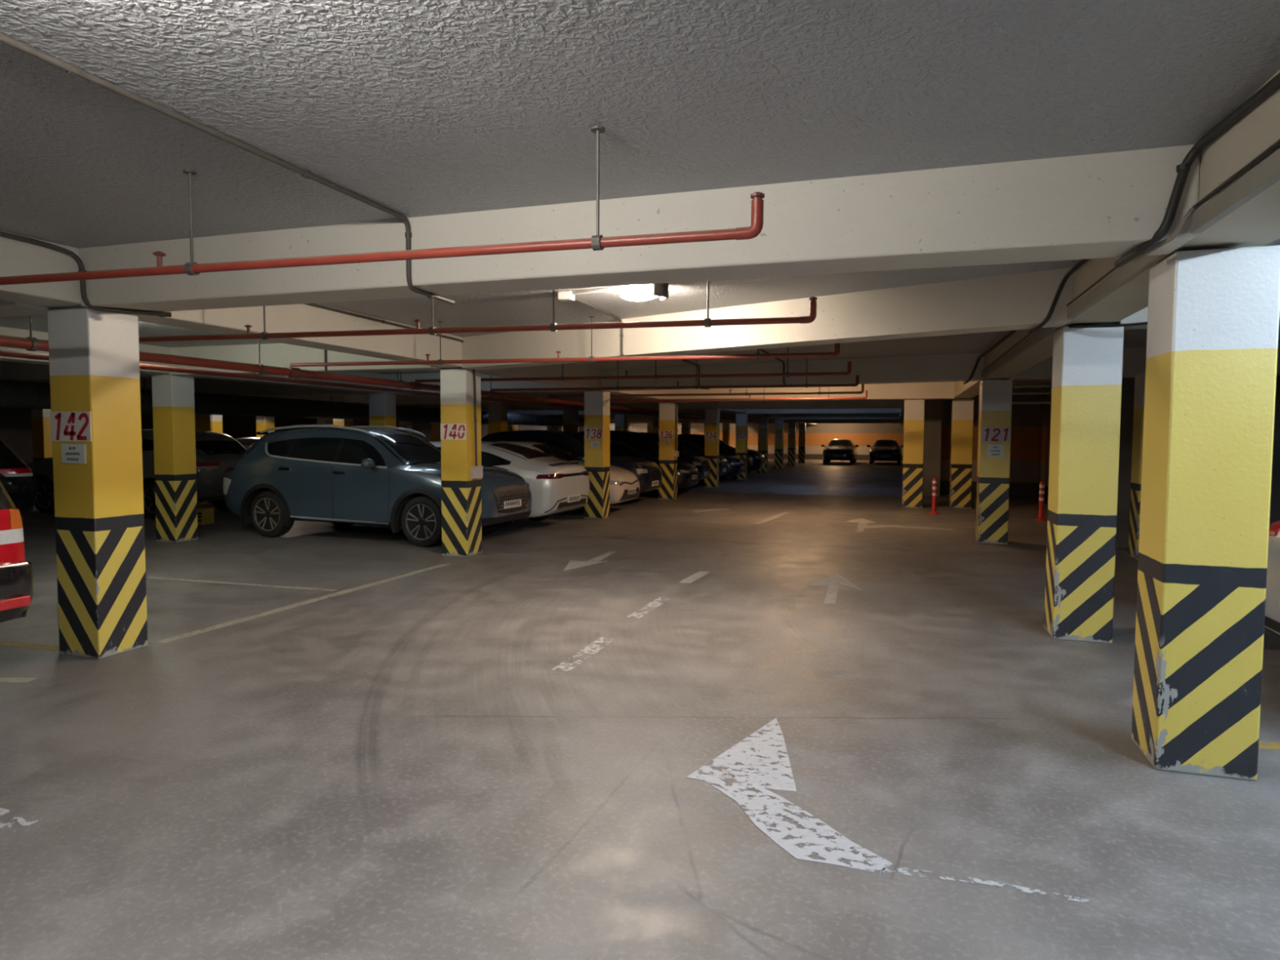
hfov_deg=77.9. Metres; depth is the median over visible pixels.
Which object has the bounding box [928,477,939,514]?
bollard
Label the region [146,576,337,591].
parking line
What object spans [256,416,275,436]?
concrete column
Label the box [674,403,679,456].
conduit
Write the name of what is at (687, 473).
car
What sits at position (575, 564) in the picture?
arrow marking
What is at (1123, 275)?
ceiling beam
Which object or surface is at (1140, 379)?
concrete column
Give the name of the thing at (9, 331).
ceiling beam
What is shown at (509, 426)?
concrete column
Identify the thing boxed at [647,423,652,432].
concrete column
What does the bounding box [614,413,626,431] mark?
concrete column
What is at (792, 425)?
concrete column
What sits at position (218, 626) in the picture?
parking line
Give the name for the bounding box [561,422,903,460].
wall
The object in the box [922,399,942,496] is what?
wall
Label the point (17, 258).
ceiling beam
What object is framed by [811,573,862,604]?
floor arrow
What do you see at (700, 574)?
lane marking
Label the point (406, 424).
concrete column
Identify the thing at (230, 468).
tail light
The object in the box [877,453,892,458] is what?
grille
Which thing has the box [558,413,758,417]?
ceiling beam
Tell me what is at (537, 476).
tail light
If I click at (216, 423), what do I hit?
concrete column
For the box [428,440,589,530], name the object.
car
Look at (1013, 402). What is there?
pipe
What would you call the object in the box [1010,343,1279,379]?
ceiling beam
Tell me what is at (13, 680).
parking line
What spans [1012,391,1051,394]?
pipe
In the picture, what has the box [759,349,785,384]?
conduit
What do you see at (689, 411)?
ceiling beam
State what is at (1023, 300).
ceiling beam
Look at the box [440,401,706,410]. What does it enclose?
ceiling beam
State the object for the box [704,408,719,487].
concrete column
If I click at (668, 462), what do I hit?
concrete column
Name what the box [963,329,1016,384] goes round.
cable
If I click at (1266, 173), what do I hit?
ceiling beam
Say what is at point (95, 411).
concrete column
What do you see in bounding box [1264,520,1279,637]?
car
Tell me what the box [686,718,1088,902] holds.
floor arrow
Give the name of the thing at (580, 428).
concrete column
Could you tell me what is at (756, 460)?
suv
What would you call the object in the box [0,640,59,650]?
parking line
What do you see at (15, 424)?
wall
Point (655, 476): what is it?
grille
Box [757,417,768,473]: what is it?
concrete column
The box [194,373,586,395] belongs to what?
ceiling beam
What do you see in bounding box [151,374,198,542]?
concrete column
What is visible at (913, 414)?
concrete column
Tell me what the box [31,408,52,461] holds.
concrete column
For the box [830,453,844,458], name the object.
grille
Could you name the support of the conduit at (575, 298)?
attached to the ceiling
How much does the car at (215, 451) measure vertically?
1.660 m
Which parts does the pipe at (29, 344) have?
hanger rod, hanger rod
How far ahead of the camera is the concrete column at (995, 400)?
11.59 m
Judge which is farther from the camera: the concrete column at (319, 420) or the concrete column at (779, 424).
the concrete column at (779, 424)
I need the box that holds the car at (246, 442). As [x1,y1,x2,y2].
[235,436,261,449]
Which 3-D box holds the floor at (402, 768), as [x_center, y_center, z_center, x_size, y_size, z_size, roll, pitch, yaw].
[-0.122,0.127,27.402,35.000,0.150,62.000,1,3,18]
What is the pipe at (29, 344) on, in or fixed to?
hanging from the ceiling
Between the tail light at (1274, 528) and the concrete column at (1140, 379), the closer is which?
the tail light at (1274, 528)
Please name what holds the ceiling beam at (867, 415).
attached to the ceiling
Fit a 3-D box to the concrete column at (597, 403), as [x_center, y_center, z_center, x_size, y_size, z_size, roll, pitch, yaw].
[-0.814,-0.475,15.013,0.380,2.400,0.394,1,3,18]
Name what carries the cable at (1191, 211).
attached to the ceiling beam at (1104, 205)
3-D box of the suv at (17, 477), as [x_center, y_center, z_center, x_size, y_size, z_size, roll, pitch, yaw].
[-11.343,-0.015,11.604,4.704,1.760,2.220,1,3,18]
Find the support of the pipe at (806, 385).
hanging from the ceiling
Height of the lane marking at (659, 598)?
0.002 m
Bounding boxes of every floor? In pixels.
[0,458,1279,959]
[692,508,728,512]
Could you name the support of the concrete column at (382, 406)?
on the floor at (402, 768)
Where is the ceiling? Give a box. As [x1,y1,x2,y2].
[0,0,1279,391]
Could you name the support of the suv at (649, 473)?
on the floor at (402, 768)
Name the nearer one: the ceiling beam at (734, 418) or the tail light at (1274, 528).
the tail light at (1274, 528)
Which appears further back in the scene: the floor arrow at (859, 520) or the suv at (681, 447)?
the suv at (681, 447)
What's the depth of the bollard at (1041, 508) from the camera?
14.99 m
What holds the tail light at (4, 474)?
attached to the suv at (17, 477)
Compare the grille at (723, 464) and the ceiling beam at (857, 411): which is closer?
the grille at (723, 464)
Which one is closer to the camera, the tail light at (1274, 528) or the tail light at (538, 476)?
the tail light at (1274, 528)
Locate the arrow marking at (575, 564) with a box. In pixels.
[563,551,615,571]
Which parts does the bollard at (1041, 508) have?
post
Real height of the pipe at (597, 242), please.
0.480 m
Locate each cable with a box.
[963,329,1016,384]
[1028,258,1089,333]
[1068,321,1147,328]
[1114,72,1279,267]
[1126,144,1279,266]
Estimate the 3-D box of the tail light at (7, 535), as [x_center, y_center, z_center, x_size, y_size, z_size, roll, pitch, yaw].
[-3.716,0.331,4.615,0.086,0.081,0.239,1,3,18]
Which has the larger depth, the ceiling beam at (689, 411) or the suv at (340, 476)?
the ceiling beam at (689, 411)
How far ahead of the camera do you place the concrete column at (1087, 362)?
6.00 m
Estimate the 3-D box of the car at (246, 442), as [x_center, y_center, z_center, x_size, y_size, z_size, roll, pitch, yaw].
[-8.822,-0.280,19.035,4.844,1.500,2.200,1,3,18]
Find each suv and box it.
[0,439,36,517]
[222,424,532,546]
[480,430,662,493]
[574,430,710,479]
[636,431,727,483]
[677,434,765,477]
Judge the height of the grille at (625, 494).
0.214 m
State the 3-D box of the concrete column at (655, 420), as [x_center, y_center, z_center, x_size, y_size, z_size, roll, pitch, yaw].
[0.787,-1.564,35.046,0.380,2.400,0.380,1,3,18]
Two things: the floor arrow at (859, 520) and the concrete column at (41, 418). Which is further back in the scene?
the concrete column at (41, 418)
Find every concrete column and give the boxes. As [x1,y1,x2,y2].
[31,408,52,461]
[47,307,147,658]
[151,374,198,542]
[195,413,212,504]
[209,414,222,433]
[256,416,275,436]
[316,417,333,427]
[333,418,353,426]
[368,393,395,430]
[399,421,412,434]
[431,422,440,441]
[440,368,481,556]
[488,403,507,434]
[507,424,512,431]
[512,424,518,431]
[551,426,561,431]
[563,409,577,433]
[578,426,584,431]
[584,391,609,519]
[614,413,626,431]
[626,422,630,431]
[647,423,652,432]
[652,417,658,433]
[658,402,677,499]
[681,419,690,434]
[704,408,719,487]
[722,422,729,445]
[735,413,747,479]
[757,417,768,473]
[774,419,783,469]
[787,421,795,466]
[798,422,805,462]
[902,399,924,507]
[949,399,973,508]
[975,379,1012,544]
[1044,324,1124,643]
[1128,372,1145,559]
[1131,244,1279,780]
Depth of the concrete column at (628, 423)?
45.76 m
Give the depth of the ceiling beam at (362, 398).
20.82 m
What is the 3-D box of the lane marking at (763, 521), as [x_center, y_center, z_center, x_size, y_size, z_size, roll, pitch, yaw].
[2.566,0.726,15.282,0.140,0.002,2.561,2,3,23]
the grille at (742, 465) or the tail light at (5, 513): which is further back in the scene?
the grille at (742, 465)
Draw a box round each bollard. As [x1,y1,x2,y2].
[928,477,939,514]
[1035,480,1046,520]
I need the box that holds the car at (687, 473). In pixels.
[609,440,698,496]
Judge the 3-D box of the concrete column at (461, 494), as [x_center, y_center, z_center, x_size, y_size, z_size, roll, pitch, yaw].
[-2.328,-0.225,10.322,0.380,2.400,0.386,1,3,18]
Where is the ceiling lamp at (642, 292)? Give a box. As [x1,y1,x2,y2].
[557,283,668,301]
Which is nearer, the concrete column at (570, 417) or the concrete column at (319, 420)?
the concrete column at (570, 417)
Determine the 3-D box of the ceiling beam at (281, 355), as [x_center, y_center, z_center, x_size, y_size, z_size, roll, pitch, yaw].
[-12.289,-1.831,13.233,20.430,0.400,0.360,1,3,18]
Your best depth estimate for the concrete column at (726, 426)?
48.93 m
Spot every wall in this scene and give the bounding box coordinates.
[0,407,546,464]
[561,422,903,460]
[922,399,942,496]
[939,394,1039,497]
[1036,388,1051,501]
[1115,375,1279,548]
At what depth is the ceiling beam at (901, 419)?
30.90 m
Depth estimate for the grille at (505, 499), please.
11.42 m
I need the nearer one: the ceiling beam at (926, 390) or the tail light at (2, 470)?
the tail light at (2, 470)
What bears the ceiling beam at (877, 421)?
attached to the ceiling
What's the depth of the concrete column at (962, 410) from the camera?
17.42 m
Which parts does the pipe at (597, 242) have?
hanger rod, hanger rod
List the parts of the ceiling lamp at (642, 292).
lamp globe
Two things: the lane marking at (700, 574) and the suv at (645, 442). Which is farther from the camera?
the suv at (645, 442)
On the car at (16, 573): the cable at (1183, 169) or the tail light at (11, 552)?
the tail light at (11, 552)
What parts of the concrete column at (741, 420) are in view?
number panel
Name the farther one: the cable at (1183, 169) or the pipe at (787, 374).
the pipe at (787, 374)
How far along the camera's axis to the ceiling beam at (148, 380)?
20.88 m
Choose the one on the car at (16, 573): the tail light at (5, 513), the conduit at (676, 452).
the tail light at (5, 513)
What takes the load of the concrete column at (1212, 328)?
on the floor at (402, 768)
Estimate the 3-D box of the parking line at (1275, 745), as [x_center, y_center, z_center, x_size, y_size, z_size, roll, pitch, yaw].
[4.407,1.370,3.669,2.802,0.002,0.110,1,3,16]
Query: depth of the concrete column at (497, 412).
20.75 m
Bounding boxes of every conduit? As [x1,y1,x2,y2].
[0,32,455,304]
[0,231,171,317]
[304,303,483,478]
[324,349,326,371]
[574,296,633,356]
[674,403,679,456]
[681,359,709,389]
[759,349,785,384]
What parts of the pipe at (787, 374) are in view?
hanger rod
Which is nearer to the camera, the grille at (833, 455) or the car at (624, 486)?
the car at (624, 486)
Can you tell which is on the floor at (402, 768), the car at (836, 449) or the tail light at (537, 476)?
the car at (836, 449)
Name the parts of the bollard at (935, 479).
post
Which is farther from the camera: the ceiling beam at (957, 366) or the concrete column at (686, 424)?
the concrete column at (686, 424)
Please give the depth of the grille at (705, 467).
23.06 m
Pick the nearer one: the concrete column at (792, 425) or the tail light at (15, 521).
the tail light at (15, 521)
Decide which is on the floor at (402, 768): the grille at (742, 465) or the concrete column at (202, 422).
the concrete column at (202, 422)
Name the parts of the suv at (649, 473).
number plate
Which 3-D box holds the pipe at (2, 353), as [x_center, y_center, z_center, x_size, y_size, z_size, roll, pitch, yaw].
[-0.348,-2.187,22.617,0.056,0.568,37.000,1,3,18]
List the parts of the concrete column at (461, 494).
number panel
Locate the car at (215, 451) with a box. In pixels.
[26,429,246,519]
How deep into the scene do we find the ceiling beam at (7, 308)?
5.44 m
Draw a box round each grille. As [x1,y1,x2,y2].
[492,485,528,513]
[618,487,639,501]
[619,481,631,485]
[648,470,661,484]
[690,471,697,483]
[702,463,709,475]
[720,461,727,471]
[740,463,744,471]
[760,457,764,465]
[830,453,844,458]
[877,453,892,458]
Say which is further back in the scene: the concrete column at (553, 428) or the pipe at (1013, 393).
the concrete column at (553, 428)
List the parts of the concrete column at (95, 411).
number panel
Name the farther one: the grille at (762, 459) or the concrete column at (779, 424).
the concrete column at (779, 424)
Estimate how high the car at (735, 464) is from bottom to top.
1.460 m
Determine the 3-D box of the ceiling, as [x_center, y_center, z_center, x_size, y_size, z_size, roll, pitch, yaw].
[-0.109,-2.824,27.240,35.000,0.200,62.000,1,3,18]
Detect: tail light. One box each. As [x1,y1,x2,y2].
[0,467,31,474]
[0,508,10,530]
[0,528,23,544]
[0,541,25,564]
[2,472,32,476]
[8,508,22,529]
[195,462,219,466]
[195,466,217,469]
[224,466,235,472]
[535,473,563,479]
[535,474,550,478]
[582,471,589,475]
[1268,520,1279,536]
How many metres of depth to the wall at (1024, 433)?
21.12 m
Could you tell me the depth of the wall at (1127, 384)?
11.16 m
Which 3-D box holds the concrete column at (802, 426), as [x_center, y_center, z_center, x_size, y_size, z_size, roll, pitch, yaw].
[9.794,-2.227,47.883,0.380,2.400,0.386,1,3,18]
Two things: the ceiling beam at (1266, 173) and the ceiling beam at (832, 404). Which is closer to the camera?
the ceiling beam at (1266, 173)
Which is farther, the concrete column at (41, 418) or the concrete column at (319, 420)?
the concrete column at (319, 420)
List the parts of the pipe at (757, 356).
hanger rod, hanger rod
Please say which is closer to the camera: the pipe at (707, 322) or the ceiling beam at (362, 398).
the pipe at (707, 322)
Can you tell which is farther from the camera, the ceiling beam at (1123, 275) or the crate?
the crate
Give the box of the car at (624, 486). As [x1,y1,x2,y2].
[497,440,639,515]
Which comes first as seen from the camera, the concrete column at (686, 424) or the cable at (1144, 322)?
the cable at (1144, 322)
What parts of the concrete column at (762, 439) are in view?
number panel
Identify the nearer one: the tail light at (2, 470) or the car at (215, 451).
the tail light at (2, 470)
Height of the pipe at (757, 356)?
0.465 m
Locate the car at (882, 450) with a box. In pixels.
[866,439,903,464]
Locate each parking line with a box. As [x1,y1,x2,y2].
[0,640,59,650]
[0,677,38,683]
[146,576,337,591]
[154,563,448,643]
[1258,741,1279,750]
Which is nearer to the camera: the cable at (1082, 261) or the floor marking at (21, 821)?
the floor marking at (21, 821)
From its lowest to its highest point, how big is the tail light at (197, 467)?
0.049 m
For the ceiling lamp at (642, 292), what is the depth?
6.31 m
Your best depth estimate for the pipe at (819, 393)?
14.52 m
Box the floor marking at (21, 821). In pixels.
[0,808,41,831]
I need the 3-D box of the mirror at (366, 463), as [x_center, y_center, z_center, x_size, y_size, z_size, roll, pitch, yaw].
[-3.798,-0.231,11.153,0.135,0.149,0.301,1,3,18]
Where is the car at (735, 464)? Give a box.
[677,439,745,479]
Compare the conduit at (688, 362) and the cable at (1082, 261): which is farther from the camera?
the conduit at (688, 362)
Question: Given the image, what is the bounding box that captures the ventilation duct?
[0,377,584,426]
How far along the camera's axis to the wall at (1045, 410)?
20.10 m
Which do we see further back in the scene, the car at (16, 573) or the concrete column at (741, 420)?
the concrete column at (741, 420)
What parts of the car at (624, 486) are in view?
number plate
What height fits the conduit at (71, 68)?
0.418 m
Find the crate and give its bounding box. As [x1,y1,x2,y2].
[197,507,213,524]
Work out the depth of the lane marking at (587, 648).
5.68 m
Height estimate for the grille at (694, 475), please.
0.283 m
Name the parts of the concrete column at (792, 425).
number panel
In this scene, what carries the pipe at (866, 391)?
hanging from the ceiling
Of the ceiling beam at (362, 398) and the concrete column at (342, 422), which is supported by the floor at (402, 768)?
the concrete column at (342, 422)
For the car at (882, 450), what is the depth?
46.00 m
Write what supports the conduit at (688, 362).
attached to the ceiling
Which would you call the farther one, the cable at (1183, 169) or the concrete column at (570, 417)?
the concrete column at (570, 417)
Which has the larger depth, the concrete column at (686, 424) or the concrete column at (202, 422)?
the concrete column at (686, 424)
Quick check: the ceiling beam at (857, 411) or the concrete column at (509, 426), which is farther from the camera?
the concrete column at (509, 426)
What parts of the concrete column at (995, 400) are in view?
number panel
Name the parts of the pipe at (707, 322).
hanger rod, hanger rod, hanger rod, hanger rod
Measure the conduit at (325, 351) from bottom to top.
0.394 m
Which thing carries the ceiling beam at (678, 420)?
attached to the ceiling
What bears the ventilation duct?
hanging from the ceiling
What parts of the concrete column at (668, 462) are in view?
number panel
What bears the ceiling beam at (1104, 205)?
attached to the ceiling
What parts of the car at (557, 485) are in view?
bumper trim, number plate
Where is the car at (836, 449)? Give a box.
[821,439,858,463]
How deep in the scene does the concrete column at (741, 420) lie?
28.92 m
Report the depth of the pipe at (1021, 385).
12.26 m
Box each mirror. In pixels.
[360,458,376,468]
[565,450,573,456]
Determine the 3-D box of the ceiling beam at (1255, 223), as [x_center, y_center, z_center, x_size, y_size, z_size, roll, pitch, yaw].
[3.435,-1.379,6.078,0.380,0.380,23.800,1,3,18]
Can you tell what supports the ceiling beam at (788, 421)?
attached to the ceiling
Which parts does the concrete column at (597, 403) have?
number panel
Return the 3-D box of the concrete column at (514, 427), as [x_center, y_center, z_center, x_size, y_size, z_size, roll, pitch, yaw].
[-6.815,-2.016,42.673,0.380,2.400,0.380,1,3,18]
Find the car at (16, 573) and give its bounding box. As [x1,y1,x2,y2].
[0,480,34,622]
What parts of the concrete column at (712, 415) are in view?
number panel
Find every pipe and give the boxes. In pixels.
[0,125,764,284]
[0,315,770,425]
[0,349,735,422]
[138,280,817,342]
[289,315,839,366]
[414,346,852,382]
[491,357,859,391]
[547,384,864,397]
[609,386,867,401]
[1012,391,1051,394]
[1012,401,1051,404]
[1014,384,1052,387]
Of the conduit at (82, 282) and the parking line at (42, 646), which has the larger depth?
the parking line at (42, 646)
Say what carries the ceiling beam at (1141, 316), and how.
attached to the ceiling
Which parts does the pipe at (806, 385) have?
hanger rod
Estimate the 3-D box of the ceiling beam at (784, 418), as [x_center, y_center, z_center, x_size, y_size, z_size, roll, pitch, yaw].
[9.520,-3.064,37.545,5.390,0.400,0.360,1,3,18]
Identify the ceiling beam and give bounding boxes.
[0,230,818,425]
[0,299,60,317]
[0,326,752,425]
[0,342,446,380]
[14,377,681,425]
[79,144,1200,311]
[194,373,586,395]
[343,390,660,404]
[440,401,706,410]
[462,266,1073,370]
[507,408,736,414]
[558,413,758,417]
[601,352,984,391]
[609,416,774,420]
[609,419,788,422]
[609,421,799,423]
[669,381,955,401]
[717,400,902,409]
[746,408,901,413]
[767,413,901,417]
[782,417,899,419]
[795,419,899,422]
[804,421,898,423]
[898,400,904,425]
[954,69,1279,398]
[980,326,1060,378]
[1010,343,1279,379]
[1066,253,1168,319]
[1114,306,1279,329]
[1190,138,1279,233]
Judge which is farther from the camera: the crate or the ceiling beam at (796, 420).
the ceiling beam at (796, 420)
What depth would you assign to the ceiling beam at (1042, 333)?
7.89 m
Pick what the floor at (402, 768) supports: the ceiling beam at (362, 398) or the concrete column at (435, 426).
the concrete column at (435, 426)
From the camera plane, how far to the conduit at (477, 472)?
10.15 m
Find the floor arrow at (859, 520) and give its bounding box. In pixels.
[846,517,952,533]
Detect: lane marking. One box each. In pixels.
[551,636,613,671]
[626,596,668,617]
[680,571,710,582]
[752,511,791,524]

